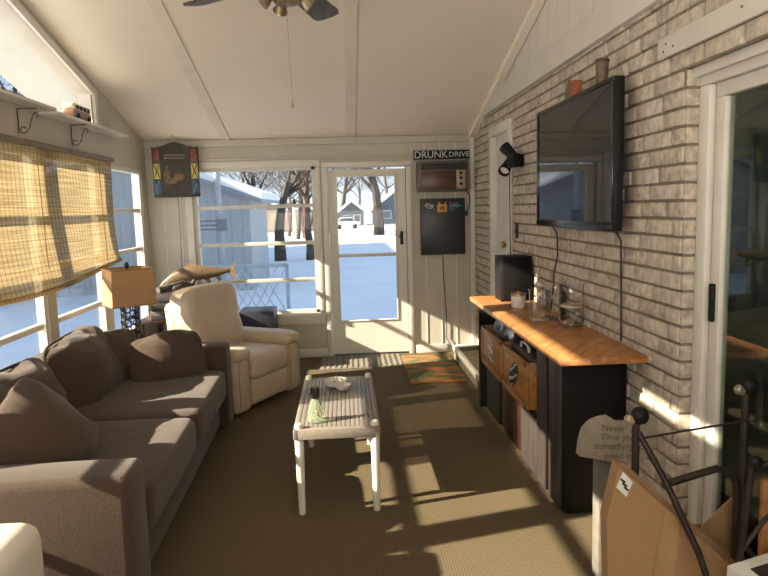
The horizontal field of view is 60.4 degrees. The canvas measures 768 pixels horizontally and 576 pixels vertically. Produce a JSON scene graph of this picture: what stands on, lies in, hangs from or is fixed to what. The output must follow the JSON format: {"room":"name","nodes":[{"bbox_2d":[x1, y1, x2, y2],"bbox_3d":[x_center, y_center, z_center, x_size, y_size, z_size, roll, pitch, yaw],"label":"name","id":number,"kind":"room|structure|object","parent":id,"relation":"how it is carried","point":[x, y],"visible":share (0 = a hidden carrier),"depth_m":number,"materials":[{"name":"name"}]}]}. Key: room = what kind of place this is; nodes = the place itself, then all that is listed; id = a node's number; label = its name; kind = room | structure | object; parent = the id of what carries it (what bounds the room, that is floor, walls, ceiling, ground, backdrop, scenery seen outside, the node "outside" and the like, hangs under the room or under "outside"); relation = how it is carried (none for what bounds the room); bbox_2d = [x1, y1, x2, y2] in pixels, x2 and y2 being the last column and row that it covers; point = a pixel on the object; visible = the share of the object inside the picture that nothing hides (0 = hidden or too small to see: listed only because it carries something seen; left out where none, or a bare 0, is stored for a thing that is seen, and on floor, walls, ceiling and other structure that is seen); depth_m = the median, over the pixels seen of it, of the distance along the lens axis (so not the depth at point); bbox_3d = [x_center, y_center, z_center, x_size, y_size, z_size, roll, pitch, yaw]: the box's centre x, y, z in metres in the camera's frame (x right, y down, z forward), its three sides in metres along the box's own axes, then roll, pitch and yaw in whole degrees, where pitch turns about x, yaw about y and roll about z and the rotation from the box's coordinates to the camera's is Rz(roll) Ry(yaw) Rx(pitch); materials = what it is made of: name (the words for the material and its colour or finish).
{"room":"sunroom","nodes":[
{"label":"sunroom","id":0,"kind":"room"},
{"bbox_2d":[0,0,156,346],"bbox_3d":[-2.198,-0.421,2.475,0.120,3.455,8.470,-2,7,-3],"label":"wall","id":1,"kind":"structure","parent":0,"point":[128,152],"depth_m":4.93,"materials":[{"name":"paint"}]},
{"bbox_2d":[0,295,49,352],"bbox_3d":[-2.248,-0.073,3.871,0.063,1.530,0.956,-2,7,-3],"label":"window","id":2,"kind":"structure","parent":1,"relation":"in","point":[42,327],"depth_m":4.34,"materials":[{"name":"white wood"}]},
{"bbox_2d":[0,17,76,111],"bbox_3d":[-2.683,-1.729,4.548,0.475,1.330,4.950,-2,7,-3],"label":"eave","id":3,"kind":"object","parent":1,"relation":"attached to","point":[20,65],"depth_m":5.07,"materials":[{"name":"paint"}]},
{"bbox_2d":[4,0,98,124],"bbox_3d":[-2.325,-1.574,4.387,0.122,0.787,1.850,-2,7,-3],"label":"window","id":4,"kind":"structure","parent":1,"relation":"in","point":[88,101],"depth_m":4.74,"materials":[{"name":"white wood"}]},
{"bbox_2d":[0,133,122,305],"bbox_3d":[-2.165,-0.462,4.329,0.108,0.954,2.490,-2,7,-3],"label":"bamboo blind","id":5,"kind":"object","parent":1,"relation":"attached to","point":[57,226],"visible":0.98,"depth_m":4.28,"materials":[{"name":"wood"}]},
{"bbox_2d":[0,88,128,145],"bbox_3d":[-2.191,-1.067,4.219,0.135,0.196,3.080,-2,7,-3],"label":"wall shelf","id":6,"kind":"object","parent":1,"relation":"attached to","point":[45,110],"visible":1,"depth_m":4.32,"materials":[{"name":"white wood"}]},
{"bbox_2d":[62,102,90,121],"bbox_3d":[-2.228,-1.270,4.788,0.104,0.110,0.320,-2,7,-3],"label":"van","id":7,"kind":"object","parent":6,"relation":"on","point":[70,108],"visible":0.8,"depth_m":4.68,"materials":[{"name":"beige plastic"}]},
{"bbox_2d":[56,271,108,335],"bbox_3d":[-2.313,-0.203,4.941,0.063,1.530,0.956,-2,7,-3],"label":"window","id":8,"kind":"structure","parent":1,"relation":"in","point":[103,317],"depth_m":5.40,"materials":[{"name":"white wood"}]},
{"bbox_2d":[111,165,149,330],"bbox_3d":[-2.380,-0.336,6.053,0.063,1.530,1.038,-2,7,-3],"label":"window","id":9,"kind":"structure","parent":1,"relation":"in","point":[136,173],"depth_m":6.47,"materials":[{"name":"white wood"}]},
{"bbox_2d":[0,217,396,368],"bbox_3d":[-3.244,-4.683,54.737,120.000,0.111,170.000,-2,7,-3],"label":"snow ground","id":10,"kind":"structure","parent":0,"point":[368,285],"depth_m":15.08,"materials":[{"name":"snow"}]},
{"bbox_2d":[56,171,279,296],"bbox_3d":[-6.246,-1.830,17.252,6.600,3.590,4.220,-2,7,-3],"label":"house","id":11,"kind":"structure","parent":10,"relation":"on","point":[244,225],"depth_m":15.71,"materials":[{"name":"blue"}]},
{"bbox_2d":[200,172,227,279],"bbox_3d":[-3.712,-1.506,14.191,0.690,3.550,0.212,-2,7,-3],"label":"mast","id":12,"kind":"object","parent":10,"relation":"on","point":[221,224],"visible":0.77,"depth_m":14.14,"materials":[{"name":"metal"}]},
{"bbox_2d":[205,263,290,309],"bbox_3d":[-2.970,0.062,11.937,2.510,0.956,0.060,-2,7,-3],"label":"lattice screen","id":13,"kind":"object","parent":10,"relation":"on","point":[286,265],"visible":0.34,"depth_m":11.94,"materials":[{"name":"metal"}]},
{"bbox_2d":[239,171,287,189],"bbox_3d":[-6.264,-4.981,32.233,4.726,6.464,6.286,-6,8,-32],"label":"bare tree","id":14,"kind":"object","parent":10,"relation":"on","point":[250,175],"visible":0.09,"depth_m":32.13,"materials":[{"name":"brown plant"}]},
{"bbox_2d":[256,171,310,235],"bbox_3d":[-8.153,-7.156,47.038,6.850,7.282,6.483,-7,9,-38],"label":"tree","id":15,"kind":"object","parent":10,"relation":"on","point":[281,185],"visible":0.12,"depth_m":47.96,"materials":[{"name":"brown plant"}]},
{"bbox_2d":[256,171,310,222],"bbox_3d":[-6.379,-7.187,49.167,6.330,6.730,5.992,4,9,38],"label":"tree","id":16,"kind":"object","parent":10,"relation":"on","point":[273,171],"visible":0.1,"depth_m":49.37,"materials":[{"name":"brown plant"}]},
{"bbox_2d":[234,168,337,238],"bbox_3d":[-6.590,-6.738,41.113,6.947,7.803,7.340,3,8,33],"label":"tree","id":17,"kind":"object","parent":10,"relation":"on","point":[300,195],"visible":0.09,"depth_m":42.47,"materials":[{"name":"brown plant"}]},
{"bbox_2d":[267,209,312,232],"bbox_3d":[-8.800,-5.825,57.492,8.300,1.900,0.400,-2,7,-3],"label":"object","id":18,"kind":"object","parent":10,"relation":"on","point":[271,215],"visible":0.02,"depth_m":57.29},
{"bbox_2d":[291,199,296,240],"bbox_3d":[-5.373,-4.045,39.550,0.300,2.530,0.300,-2,7,-3],"label":"lamp post","id":19,"kind":"object","parent":10,"relation":"on","point":[293,201],"visible":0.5,"depth_m":39.50,"materials":[{"name":"metal"}]},
{"bbox_2d":[274,169,329,260],"bbox_3d":[-3.058,-4.166,24.688,3.545,6.468,4.292,-4,7,-20],"label":"bare tree","id":20,"kind":"object","parent":10,"relation":"on","point":[279,250],"visible":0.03,"depth_m":24.30,"materials":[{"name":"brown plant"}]},
{"bbox_2d":[278,168,343,259],"bbox_3d":[-2.671,-3.898,24.926,3.585,5.862,4.451,0,7,15],"label":"bare tree","id":21,"kind":"object","parent":10,"relation":"on","point":[308,221],"visible":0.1,"depth_m":24.72,"materials":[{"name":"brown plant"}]},
{"bbox_2d":[268,168,355,238],"bbox_3d":[-5.446,-8.124,45.187,8.460,9.503,8.939,-3,7,-8],"label":"tree","id":22,"kind":"object","parent":10,"relation":"on","point":[302,209],"visible":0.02,"depth_m":43.60,"materials":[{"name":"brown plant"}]},
{"bbox_2d":[327,169,359,207],"bbox_3d":[-4.820,-14.395,90.827,13.739,10.916,9.658,-2,7,-3],"label":"bare tree","id":23,"kind":"object","parent":10,"relation":"on","point":[345,191],"visible":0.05,"depth_m":90.63,"materials":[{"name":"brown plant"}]},
{"bbox_2d":[338,217,359,228],"bbox_3d":[-3.446,-6.058,61.572,2.300,1.060,1.700,-2,7,-3],"label":"parked car","id":24,"kind":"object","parent":10,"relation":"on","point":[343,221],"visible":0.85,"depth_m":60.82,"materials":[{"name":"silver metal"}]},
{"bbox_2d":[338,199,368,225],"bbox_3d":[-3.711,-8.594,74.873,3.800,2.900,8.100,-2,7,-3],"label":"house","id":25,"kind":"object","parent":10,"relation":"on","point":[351,208],"visible":0.57,"depth_m":71.42,"materials":[{"name":"wood"}]},
{"bbox_2d":[327,168,382,205],"bbox_3d":[-5.164,-13.779,86.823,9.733,10.614,9.189,-7,9,-39],"label":"tree","id":26,"kind":"object","parent":10,"relation":"on","point":[350,183],"visible":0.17,"depth_m":87.67,"materials":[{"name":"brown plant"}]},
{"bbox_2d":[342,167,384,234],"bbox_3d":[-2.179,-8.733,45.878,6.723,10.366,7.402,-5,8,-29],"label":"bare tree","id":27,"kind":"object","parent":10,"relation":"on","point":[379,229],"visible":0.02,"depth_m":45.65,"materials":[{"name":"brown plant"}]},
{"bbox_2d":[368,190,394,223],"bbox_3d":[1.054,-10.008,81.045,5.800,3.950,8.100,-2,7,-3],"label":"house","id":28,"kind":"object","parent":10,"relation":"on","point":[388,201],"visible":0.37,"depth_m":77.61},
{"bbox_2d":[22,0,532,140],"bbox_3d":[1.098,-1.679,2.614,7.800,1.452,9.250,-2,7,-3],"label":"ceiling","id":29,"kind":"structure","parent":0,"point":[424,67],"depth_m":5.09,"materials":[{"name":"paint"}]},
{"bbox_2d":[146,0,229,139],"bbox_3d":[-1.476,-1.813,4.364,0.090,1.196,4.460,-2,7,-3],"label":"trim","id":30,"kind":"structure","parent":29,"relation":"attached to","point":[157,7],"depth_m":5.02,"materials":[{"name":"wood"}]},
{"bbox_2d":[183,0,338,107],"bbox_3d":[-0.372,-1.442,2.732,1.058,1.357,1.103,-2,7,-3],"label":"ceiling fan","id":31,"kind":"object","parent":29,"relation":"hanging from","point":[318,10],"visible":1,"depth_m":2.96,"materials":[{"name":"gold metal"}]},
{"bbox_2d":[344,0,357,136],"bbox_3d":[-0.224,-1.856,4.435,0.090,1.196,4.460,-2,7,-3],"label":"trim","id":32,"kind":"structure","parent":29,"relation":"attached to","point":[350,6],"depth_m":5.10,"materials":[{"name":"wood"}]},
{"bbox_3d":[-2.071,-1.468,6.479,0.052,0.053,0.036,-2,7,-3],"label":"ceiling hook","id":33,"kind":"object","parent":29,"relation":"attached to","visible":0},
{"bbox_2d":[151,142,200,259],"bbox_3d":[-2.059,-0.590,6.657,0.444,1.730,0.063,-2,7,-7],"label":"wall plaque","id":34,"kind":"object","parent":33,"relation":"hanging from","point":[175,165],"visible":1,"depth_m":6.56,"materials":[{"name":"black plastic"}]},
{"bbox_2d":[144,141,475,352],"bbox_3d":[-0.641,-0.408,6.905,3.485,2.270,0.120,-2,7,-3],"label":"wall","id":35,"kind":"structure","parent":0,"point":[311,336],"depth_m":6.84,"materials":[{"name":"wood"}]},
{"bbox_2d":[185,159,325,324],"bbox_3d":[-1.317,-0.451,6.833,1.380,1.700,0.130,-2,7,-3],"label":"window","id":36,"kind":"structure","parent":35,"relation":"in","point":[301,316],"depth_m":6.79,"materials":[{"name":"white wood"}]},
{"bbox_2d":[143,134,469,162],"bbox_3d":[-0.740,-1.418,6.701,3.335,0.210,0.030,-2,7,-3],"label":"trim","id":37,"kind":"structure","parent":35,"relation":"attached to","point":[465,137],"depth_m":6.69,"materials":[{"name":"wood"}]},
{"bbox_2d":[163,142,457,343],"bbox_3d":[-0.646,-0.365,6.846,3.153,2.200,0.006,-2,7,-3],"label":"trim","id":38,"kind":"structure","parent":35,"relation":"attached to","point":[423,142],"depth_m":6.93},
{"bbox_2d":[321,161,414,355],"bbox_3d":[-0.158,-0.294,6.894,0.920,2.020,0.098,-2,7,-3],"label":"door","id":39,"kind":"structure","parent":35,"relation":"in","point":[388,334],"depth_m":6.91,"materials":[{"name":"white wood"}]},
{"bbox_2d":[299,344,447,357],"bbox_3d":[-0.834,0.690,6.957,3.030,0.090,0.015,-2,7,-3],"label":"baseboard","id":40,"kind":"structure","parent":35,"relation":"attached to","point":[424,348],"depth_m":7.01,"materials":[{"name":"wood"}]},
{"bbox_2d":[413,149,469,160],"bbox_3d":[0.606,-1.371,6.788,0.610,0.106,0.018,-2,7,-3],"label":"sign","id":41,"kind":"object","parent":35,"relation":"attached to","point":[444,154],"visible":1,"depth_m":6.78,"materials":[{"name":"black plastic"}]},
{"bbox_2d":[420,198,465,346],"bbox_3d":[0.625,-0.149,6.917,0.465,1.568,0.061,-2,7,-3],"label":"board","id":42,"kind":"object","parent":35,"relation":"attached to","point":[442,220],"visible":1,"depth_m":6.84,"materials":[{"name":"black"}]},
{"bbox_2d":[416,160,469,215],"bbox_3d":[0.621,-1.013,6.750,0.564,0.560,0.194,-2,7,-3],"label":"air conditioner","id":43,"kind":"object","parent":35,"relation":"attached to","point":[431,176],"visible":1,"depth_m":6.66,"materials":[{"name":"brown metal"}]},
{"bbox_2d":[421,171,455,189],"bbox_3d":[0.549,-1.089,6.660,0.350,0.185,0.009,-2,7,-3],"label":"grille","id":44,"kind":"object","parent":43,"relation":"attached to","point":[430,180],"depth_m":6.66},
{"bbox_2d":[469,137,475,343],"bbox_3d":[0.931,-0.452,6.909,0.045,2.270,0.050,-2,7,-3],"label":"trim","id":45,"kind":"structure","parent":35,"relation":"attached to","point":[471,142],"depth_m":6.88,"materials":[{"name":"wood"}]},
{"bbox_2d":[151,351,758,575],"bbox_3d":[-0.196,1.286,2.802,4.075,0.120,8.750,-2,7,-3],"label":"floor","id":46,"kind":"structure","parent":0,"point":[458,497],"depth_m":3.48,"materials":[{"name":"carpet"}]},
{"bbox_2d":[0,523,44,575],"bbox_3d":[-1.369,1.001,1.380,0.875,0.794,1.060,-2,7,-3],"label":"armchair","id":47,"kind":"object","parent":46,"relation":"on","point":[21,554],"visible":1,"depth_m":1.78,"materials":[{"name":"white leather"}]},
{"bbox_2d":[0,325,233,575],"bbox_3d":[-1.560,0.732,3.540,1.129,0.815,2.480,-2,7,-5],"label":"sofa","id":48,"kind":"object","parent":46,"relation":"on","point":[110,513],"visible":0.74,"depth_m":3.00,"materials":[{"name":"fabric"}]},
{"bbox_2d":[0,358,67,404],"bbox_3d":[-1.777,0.619,3.161,0.386,0.486,0.950,-2,7,-5],"label":"cushion","id":49,"kind":"object","parent":48,"relation":"on","point":[44,372],"depth_m":3.26,"materials":[{"name":"fabric"}]},
{"bbox_2d":[0,377,98,464],"bbox_3d":[-1.415,0.618,2.763,0.317,0.466,0.487,-2,7,-3],"label":"throw pillow","id":50,"kind":"object","parent":48,"relation":"on","point":[38,425],"visible":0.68,"depth_m":2.68,"materials":[{"name":"fabric"}]},
{"bbox_2d":[40,325,122,408],"bbox_3d":[-1.858,0.520,4.072,0.390,0.508,0.908,-2,7,-5],"label":"cushion","id":51,"kind":"object","parent":48,"relation":"on","point":[83,361],"depth_m":3.83,"materials":[{"name":"fabric"}]},
{"bbox_2d":[104,328,137,381],"bbox_3d":[-1.733,0.473,4.387,0.227,0.397,0.368,1,7,21],"label":"throw pillow","id":52,"kind":"object","parent":48,"relation":"on","point":[119,340],"visible":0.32,"depth_m":4.31,"materials":[{"name":"fabric"}]},
{"bbox_2d":[92,418,195,528],"bbox_3d":[-1.394,0.849,3.048,0.882,0.221,0.983,-2,7,-5],"label":"seat cushion","id":53,"kind":"object","parent":48,"relation":"on","point":[165,447],"depth_m":3.09,"materials":[{"name":"fabric"}]},
{"bbox_2d":[76,370,225,442],"bbox_3d":[-1.480,0.730,4.053,0.888,0.221,1.038,-2,7,-5],"label":"seat cushion","id":54,"kind":"object","parent":48,"relation":"on","point":[198,398],"depth_m":3.83,"materials":[{"name":"fabric"}]},
{"bbox_2d":[127,329,207,381],"bbox_3d":[-1.435,0.474,4.380,0.492,0.370,0.256,-5,8,-28],"label":"throw pillow","id":55,"kind":"object","parent":48,"relation":"on","point":[178,353],"visible":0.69,"depth_m":4.30,"materials":[{"name":"fabric"}]},
{"bbox_2d":[138,315,166,337],"bbox_3d":[-1.995,0.544,6.388,0.540,0.580,0.670,-2,7,-3],"label":"table","id":56,"kind":"object","parent":46,"relation":"on","point":[147,320],"visible":0.06,"depth_m":6.03,"materials":[{"name":"red wood"}]},
{"bbox_2d":[151,316,165,320],"bbox_3d":[-1.984,0.256,6.207,0.360,0.034,0.300,-3,7,-12],"label":"book","id":57,"kind":"object","parent":56,"relation":"on","point":[153,318],"visible":0.23,"depth_m":6.04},
{"bbox_2d":[150,311,164,315],"bbox_3d":[-1.973,0.216,6.193,0.340,0.046,0.300,-2,7,0],"label":"book","id":58,"kind":"object","parent":57,"relation":"on","point":[162,313],"visible":0.31,"depth_m":6.04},
{"bbox_2d":[151,305,165,311],"bbox_3d":[-1.986,0.165,6.176,0.320,0.058,0.300,-3,7,-10],"label":"book","id":59,"kind":"object","parent":58,"relation":"on","point":[155,308],"visible":0.32,"depth_m":6.01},
{"bbox_2d":[156,301,169,304],"bbox_3d":[-1.974,0.119,6.161,0.300,0.034,0.300,-1,7,4],"label":"book","id":60,"kind":"object","parent":59,"relation":"on","point":[159,302],"visible":0.11,"depth_m":6.01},
{"bbox_2d":[156,292,172,301],"bbox_3d":[-1.987,0.080,6.146,0.281,0.046,0.301,-2,7,-3],"label":"book","id":61,"kind":"object","parent":60,"relation":"on","point":[160,296],"visible":0.26,"depth_m":6.00,"materials":[{"name":"paper"}]},
{"bbox_2d":[156,262,235,292],"bbox_3d":[-1.831,-0.102,6.382,0.760,0.255,0.399,-2,7,-3],"label":"fish","id":62,"kind":"object","parent":61,"relation":"on","point":[178,279],"visible":0.98,"depth_m":6.49},
{"bbox_2d":[165,282,299,414],"bbox_3d":[-1.283,0.435,5.454,0.888,0.945,0.899,2,8,26],"label":"recliner","id":63,"kind":"object","parent":46,"relation":"on","point":[264,361],"visible":0.74,"depth_m":5.33,"materials":[{"name":"beige leather"}]},
{"bbox_2d":[232,342,286,378],"bbox_3d":[-1.181,0.589,5.425,0.661,0.231,0.504,2,8,26],"label":"seat cushion","id":64,"kind":"object","parent":63,"relation":"on","point":[268,360],"depth_m":5.29,"materials":[{"name":"beige leather"}]},
{"bbox_2d":[239,306,277,327],"bbox_3d":[-1.258,0.494,6.668,0.345,0.572,0.350,-2,7,-3],"label":"subwoofer","id":65,"kind":"object","parent":46,"relation":"on","point":[262,316],"visible":0.37,"depth_m":6.48,"materials":[{"name":"black plastic"}]},
{"bbox_2d":[293,373,380,514],"bbox_3d":[-0.262,0.857,3.846,0.440,0.481,1.020,-2,7,-3],"label":"coffee table","id":66,"kind":"object","parent":46,"relation":"on","point":[303,430],"visible":0.91,"depth_m":3.42,"materials":[{"name":"white wood"}]},
{"bbox_2d":[307,386,324,422],"bbox_3d":[-0.356,0.603,3.426,0.090,0.182,0.090,-2,7,-3],"label":"glass bottle","id":67,"kind":"object","parent":66,"relation":"on","point":[315,412],"visible":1,"depth_m":3.40,"materials":[{"name":"green"}]},
{"bbox_2d":[324,376,350,390],"bbox_3d":[-0.288,0.588,4.067,0.148,0.053,0.214,-3,7,-13],"label":"ashtray","id":68,"kind":"object","parent":66,"relation":"on","point":[340,383],"visible":1,"depth_m":4.05,"materials":[{"name":"ceramic"}]},
{"bbox_2d":[320,353,403,369],"bbox_3d":[-0.224,0.743,6.698,0.835,0.014,0.555,-2,7,-3],"label":"door mat","id":69,"kind":"object","parent":46,"relation":"on","point":[378,360],"visible":1,"depth_m":6.65,"materials":[{"name":"fabric"}]},
{"bbox_2d":[401,354,467,383],"bbox_3d":[0.458,0.767,6.351,0.505,0.012,1.090,-2,7,-3],"label":"floor mat","id":70,"kind":"object","parent":46,"relation":"on","point":[433,368],"visible":1,"depth_m":6.25,"materials":[{"name":"fabric"}]},
{"bbox_2d":[452,344,478,389],"bbox_3d":[0.888,0.719,6.144,0.293,0.135,1.300,-2,7,-3],"label":"step","id":71,"kind":"structure","parent":46,"relation":"on","point":[466,355],"depth_m":6.24,"materials":[{"name":"wood"}]},
{"bbox_2d":[487,368,502,423],"bbox_3d":[0.926,0.764,4.850,0.260,0.353,0.400,-2,7,-3],"label":"storage box","id":72,"kind":"object","parent":46,"relation":"on","point":[494,387],"visible":0.24,"depth_m":4.77,"materials":[{"name":"black laminate"}]},
{"bbox_2d":[502,385,520,451],"bbox_3d":[0.961,0.822,4.345,0.250,0.358,0.500,-2,7,-3],"label":"storage box","id":73,"kind":"object","parent":46,"relation":"on","point":[511,409],"visible":0.16,"depth_m":4.32,"materials":[{"name":"red wood"}]},
{"bbox_2d":[521,406,536,477],"bbox_3d":[0.981,0.876,3.888,0.265,0.360,0.340,-2,7,-3],"label":"box","id":74,"kind":"object","parent":46,"relation":"on","point":[528,422],"visible":0.2,"depth_m":3.86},
{"bbox_2d":[470,296,647,513],"bbox_3d":[0.941,0.608,4.091,0.405,0.850,2.150,-2,7,-3],"label":"console table","id":75,"kind":"object","parent":46,"relation":"on","point":[581,370],"depth_m":3.28,"materials":[{"name":"black wood"}]},
{"bbox_2d":[481,325,514,382],"bbox_3d":[0.881,0.443,4.599,0.295,0.273,0.625,-2,7,-3],"label":"wooden crate","id":76,"kind":"object","parent":75,"relation":"on","point":[490,343],"visible":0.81,"depth_m":4.56,"materials":[{"name":"brown wood"}]},
{"bbox_2d":[493,320,524,341],"bbox_3d":[0.856,0.370,4.567,0.180,0.388,0.421,-2,7,-3],"label":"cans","id":77,"kind":"object","parent":76,"relation":"in","point":[505,334],"visible":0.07,"depth_m":4.44,"materials":[{"name":"plastic"}]},
{"bbox_2d":[495,254,531,301],"bbox_3d":[0.950,-0.077,4.847,0.225,0.325,0.208,-2,7,-3],"label":"speaker","id":78,"kind":"object","parent":75,"relation":"on","point":[513,272],"visible":0.85,"depth_m":4.75},
{"bbox_2d":[503,258,529,299],"bbox_3d":[0.955,-0.065,4.749,0.200,0.295,0.010,-2,7,-3],"label":"grille","id":79,"kind":"object","parent":78,"relation":"attached to","point":[516,271],"depth_m":4.74,"materials":[{"name":"fabric"}]},
{"bbox_2d":[511,291,525,307],"bbox_3d":[0.916,0.074,4.504,0.100,0.110,0.100,-2,7,-3],"label":"candle jar","id":80,"kind":"object","parent":75,"relation":"on","point":[517,298],"visible":1,"depth_m":4.46,"materials":[{"name":"wax"}]},
{"bbox_2d":[501,342,536,410],"bbox_3d":[0.915,0.517,3.990,0.302,0.273,0.575,-2,7,-3],"label":"wooden crate","id":81,"kind":"object","parent":75,"relation":"on","point":[518,376],"visible":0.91,"depth_m":3.85,"materials":[{"name":"brown wood"}]},
{"bbox_2d":[512,341,536,362],"bbox_3d":[0.926,0.476,3.958,0.200,0.329,0.500,-2,7,-3],"label":"tool case","id":82,"kind":"object","parent":81,"relation":"in","point":[524,349],"visible":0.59,"depth_m":3.92,"materials":[{"name":"black plastic"}]},
{"bbox_2d":[528,280,551,320],"bbox_3d":[0.920,0.078,3.900,0.136,0.249,0.136,-2,7,-3],"label":"glass jar","id":83,"kind":"object","parent":75,"relation":"on","point":[539,284],"visible":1,"depth_m":3.88,"materials":[{"name":"glass"}]},
{"bbox_2d":[543,279,567,317],"bbox_3d":[1.041,0.066,4.006,0.144,0.240,0.144,-2,7,-3],"label":"glass jar","id":84,"kind":"object","parent":75,"relation":"on","point":[547,296],"visible":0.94,"depth_m":4.00,"materials":[{"name":"clear glass"}]},
{"bbox_2d":[470,296,647,365],"bbox_3d":[0.929,0.202,4.041,0.405,0.032,2.150,-2,7,-3],"label":"countertop","id":85,"kind":"structure","parent":75,"relation":"on","point":[565,345],"depth_m":3.47,"materials":[{"name":"brown wood"}]},
{"bbox_2d":[557,282,585,325],"bbox_3d":[1.058,0.095,3.728,0.156,0.250,0.156,-2,7,-3],"label":"glass jar","id":86,"kind":"object","parent":75,"relation":"on","point":[563,305],"visible":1,"depth_m":3.72,"materials":[{"name":"clear glass"}]},
{"bbox_2d":[592,459,610,575],"bbox_3d":[0.900,0.944,2.713,0.067,0.520,0.075,-2,7,-3],"label":"post","id":87,"kind":"object","parent":46,"relation":"on","point":[601,468],"visible":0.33,"depth_m":2.69,"materials":[{"name":"wood"}]},
{"bbox_2d":[576,414,658,463],"bbox_3d":[0.921,0.596,2.604,0.318,0.191,0.042,-2,7,-3],"label":"sign","id":88,"kind":"object","parent":87,"relation":"on","point":[601,437],"visible":0.84,"depth_m":2.58,"materials":[{"name":"stone"}]},
{"bbox_2d":[600,457,734,575],"bbox_3d":[0.970,0.911,2.220,0.487,0.700,0.084,-2,7,-3],"label":"carton","id":89,"kind":"object","parent":46,"relation":"on","point":[643,534],"visible":0.89,"depth_m":2.17,"materials":[{"name":"cardboard"}]},
{"bbox_2d":[620,478,628,490],"bbox_3d":[0.779,0.637,2.134,0.032,0.046,0.001,-2,7,-3],"label":"print","id":90,"kind":"object","parent":89,"relation":"attached to","point":[624,482],"depth_m":2.13,"materials":[{"name":"black"}]},
{"bbox_2d":[624,377,767,575],"bbox_3d":[1.064,0.793,2.176,0.478,0.940,0.296,-2,7,-3],"label":"frame","id":91,"kind":"object","parent":46,"relation":"on","point":[742,485],"visible":0.96,"depth_m":2.23,"materials":[{"name":"metal"}]},
{"bbox_2d":[694,497,744,557],"bbox_3d":[1.173,0.975,2.503,0.235,0.495,0.272,-2,7,-3],"label":"carton","id":92,"kind":"object","parent":46,"relation":"on","point":[717,528],"visible":0.3,"depth_m":2.35,"materials":[{"name":"cardboard"}]},
{"bbox_2d":[726,553,767,575],"bbox_3d":[1.270,1.059,2.041,0.327,0.418,0.302,-4,7,-17],"label":"printed box","id":93,"kind":"object","parent":46,"relation":"on","point":[758,565],"visible":1,"depth_m":2.06,"materials":[{"name":"cardboard"}]},
{"bbox_2d":[750,563,767,575],"bbox_3d":[1.207,0.887,1.978,0.090,0.030,0.180,-4,7,-18],"label":"print","id":94,"kind":"object","parent":93,"relation":"attached to","point":[756,569],"depth_m":2.04},
{"bbox_2d":[757,478,767,555],"bbox_3d":[1.285,0.940,2.204,0.072,0.630,0.020,-2,7,-3],"label":"plank","id":95,"kind":"object","parent":46,"relation":"on","point":[763,508],"visible":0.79,"depth_m":2.17,"materials":[{"name":"wood"}]},
{"bbox_3d":[-1.894,0.728,4.983,0.430,0.550,0.330,-2,7,-3],"label":"end table","id":96,"kind":"object","parent":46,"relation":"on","visible":0},
{"bbox_2d":[101,262,157,338],"bbox_3d":[-1.908,0.129,4.945,0.324,0.650,0.324,-6,9,-35],"label":"table lamp","id":97,"kind":"object","parent":96,"relation":"on","point":[127,286],"visible":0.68,"depth_m":4.83,"materials":[{"name":"metal"}]},
{"bbox_2d":[474,0,767,506],"bbox_3d":[1.268,-0.540,2.670,0.162,3.455,8.470,-2,7,-3],"label":"wall","id":98,"kind":"structure","parent":0,"point":[655,106],"depth_m":3.10,"materials":[{"name":"brick"}]},
{"bbox_2d":[488,118,512,295],"bbox_3d":[1.037,-0.294,5.759,0.113,2.230,0.740,-2,7,-3],"label":"door","id":99,"kind":"structure","parent":98,"relation":"in","point":[499,226],"depth_m":5.86,"materials":[{"name":"white wood"}]},
{"bbox_2d":[469,0,545,137],"bbox_3d":[1.019,-1.880,4.512,0.060,1.232,4.470,-2,7,-3],"label":"trim","id":100,"kind":"structure","parent":98,"relation":"attached to","point":[536,5],"depth_m":5.04,"materials":[{"name":"paint"}]},
{"bbox_2d":[498,142,523,254],"bbox_3d":[0.974,-0.312,5.152,0.165,1.618,0.419,-2,7,-3],"label":"spotlight fixture","id":101,"kind":"object","parent":98,"relation":"attached to","point":[514,159],"visible":0.99,"depth_m":4.98,"materials":[{"name":"black plastic"}]},
{"bbox_2d":[482,0,661,116],"bbox_3d":[1.167,-1.255,2.543,0.048,0.160,8.400,-2,7,-3],"label":"trim","id":102,"kind":"structure","parent":98,"relation":"attached to","point":[612,15],"depth_m":3.74,"materials":[{"name":"wood"}]},
{"bbox_2d":[537,75,624,341],"bbox_3d":[1.083,-0.414,3.661,0.128,1.256,1.205,-2,7,-3],"label":"television","id":103,"kind":"object","parent":98,"relation":"attached to","point":[580,137],"visible":0.99,"depth_m":3.40,"materials":[{"name":"black plastic"}]},
{"bbox_2d":[569,80,581,96],"bbox_3d":[1.033,-1.075,3.558,0.044,0.083,0.075,-2,7,-3],"label":"box","id":104,"kind":"object","parent":103,"relation":"on","point":[575,86],"visible":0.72,"depth_m":3.52,"materials":[{"name":"cardboard"}]},
{"bbox_2d":[595,57,609,83],"bbox_3d":[1.050,-1.045,3.177,0.068,0.116,0.067,-2,7,-3],"label":"canister","id":105,"kind":"object","parent":103,"relation":"on","point":[601,64],"visible":0.88,"depth_m":3.15,"materials":[{"name":"metal"}]},
{"bbox_2d":[675,69,700,517],"bbox_3d":[1.264,0.160,2.713,0.094,2.055,0.012,-2,7,-3],"label":"brick wall edge","id":106,"kind":"object","parent":98,"relation":"attached to","point":[693,84],"visible":0.43,"depth_m":2.69,"materials":[{"name":"brick"}]},
{"bbox_2d":[658,0,767,60],"bbox_3d":[1.258,-0.793,1.088,0.022,0.085,3.395,-2,7,-3],"label":"trim","id":107,"kind":"structure","parent":98,"relation":"attached to","point":[734,13],"depth_m":2.37,"materials":[{"name":"grey"}]},
{"bbox_2d":[687,39,767,523],"bbox_3d":[1.363,0.291,1.605,0.110,2.059,2.248,-2,7,-3],"label":"door","id":108,"kind":"structure","parent":98,"relation":"in","point":[745,69],"depth_m":2.58,"materials":[{"name":"white wood"}]},
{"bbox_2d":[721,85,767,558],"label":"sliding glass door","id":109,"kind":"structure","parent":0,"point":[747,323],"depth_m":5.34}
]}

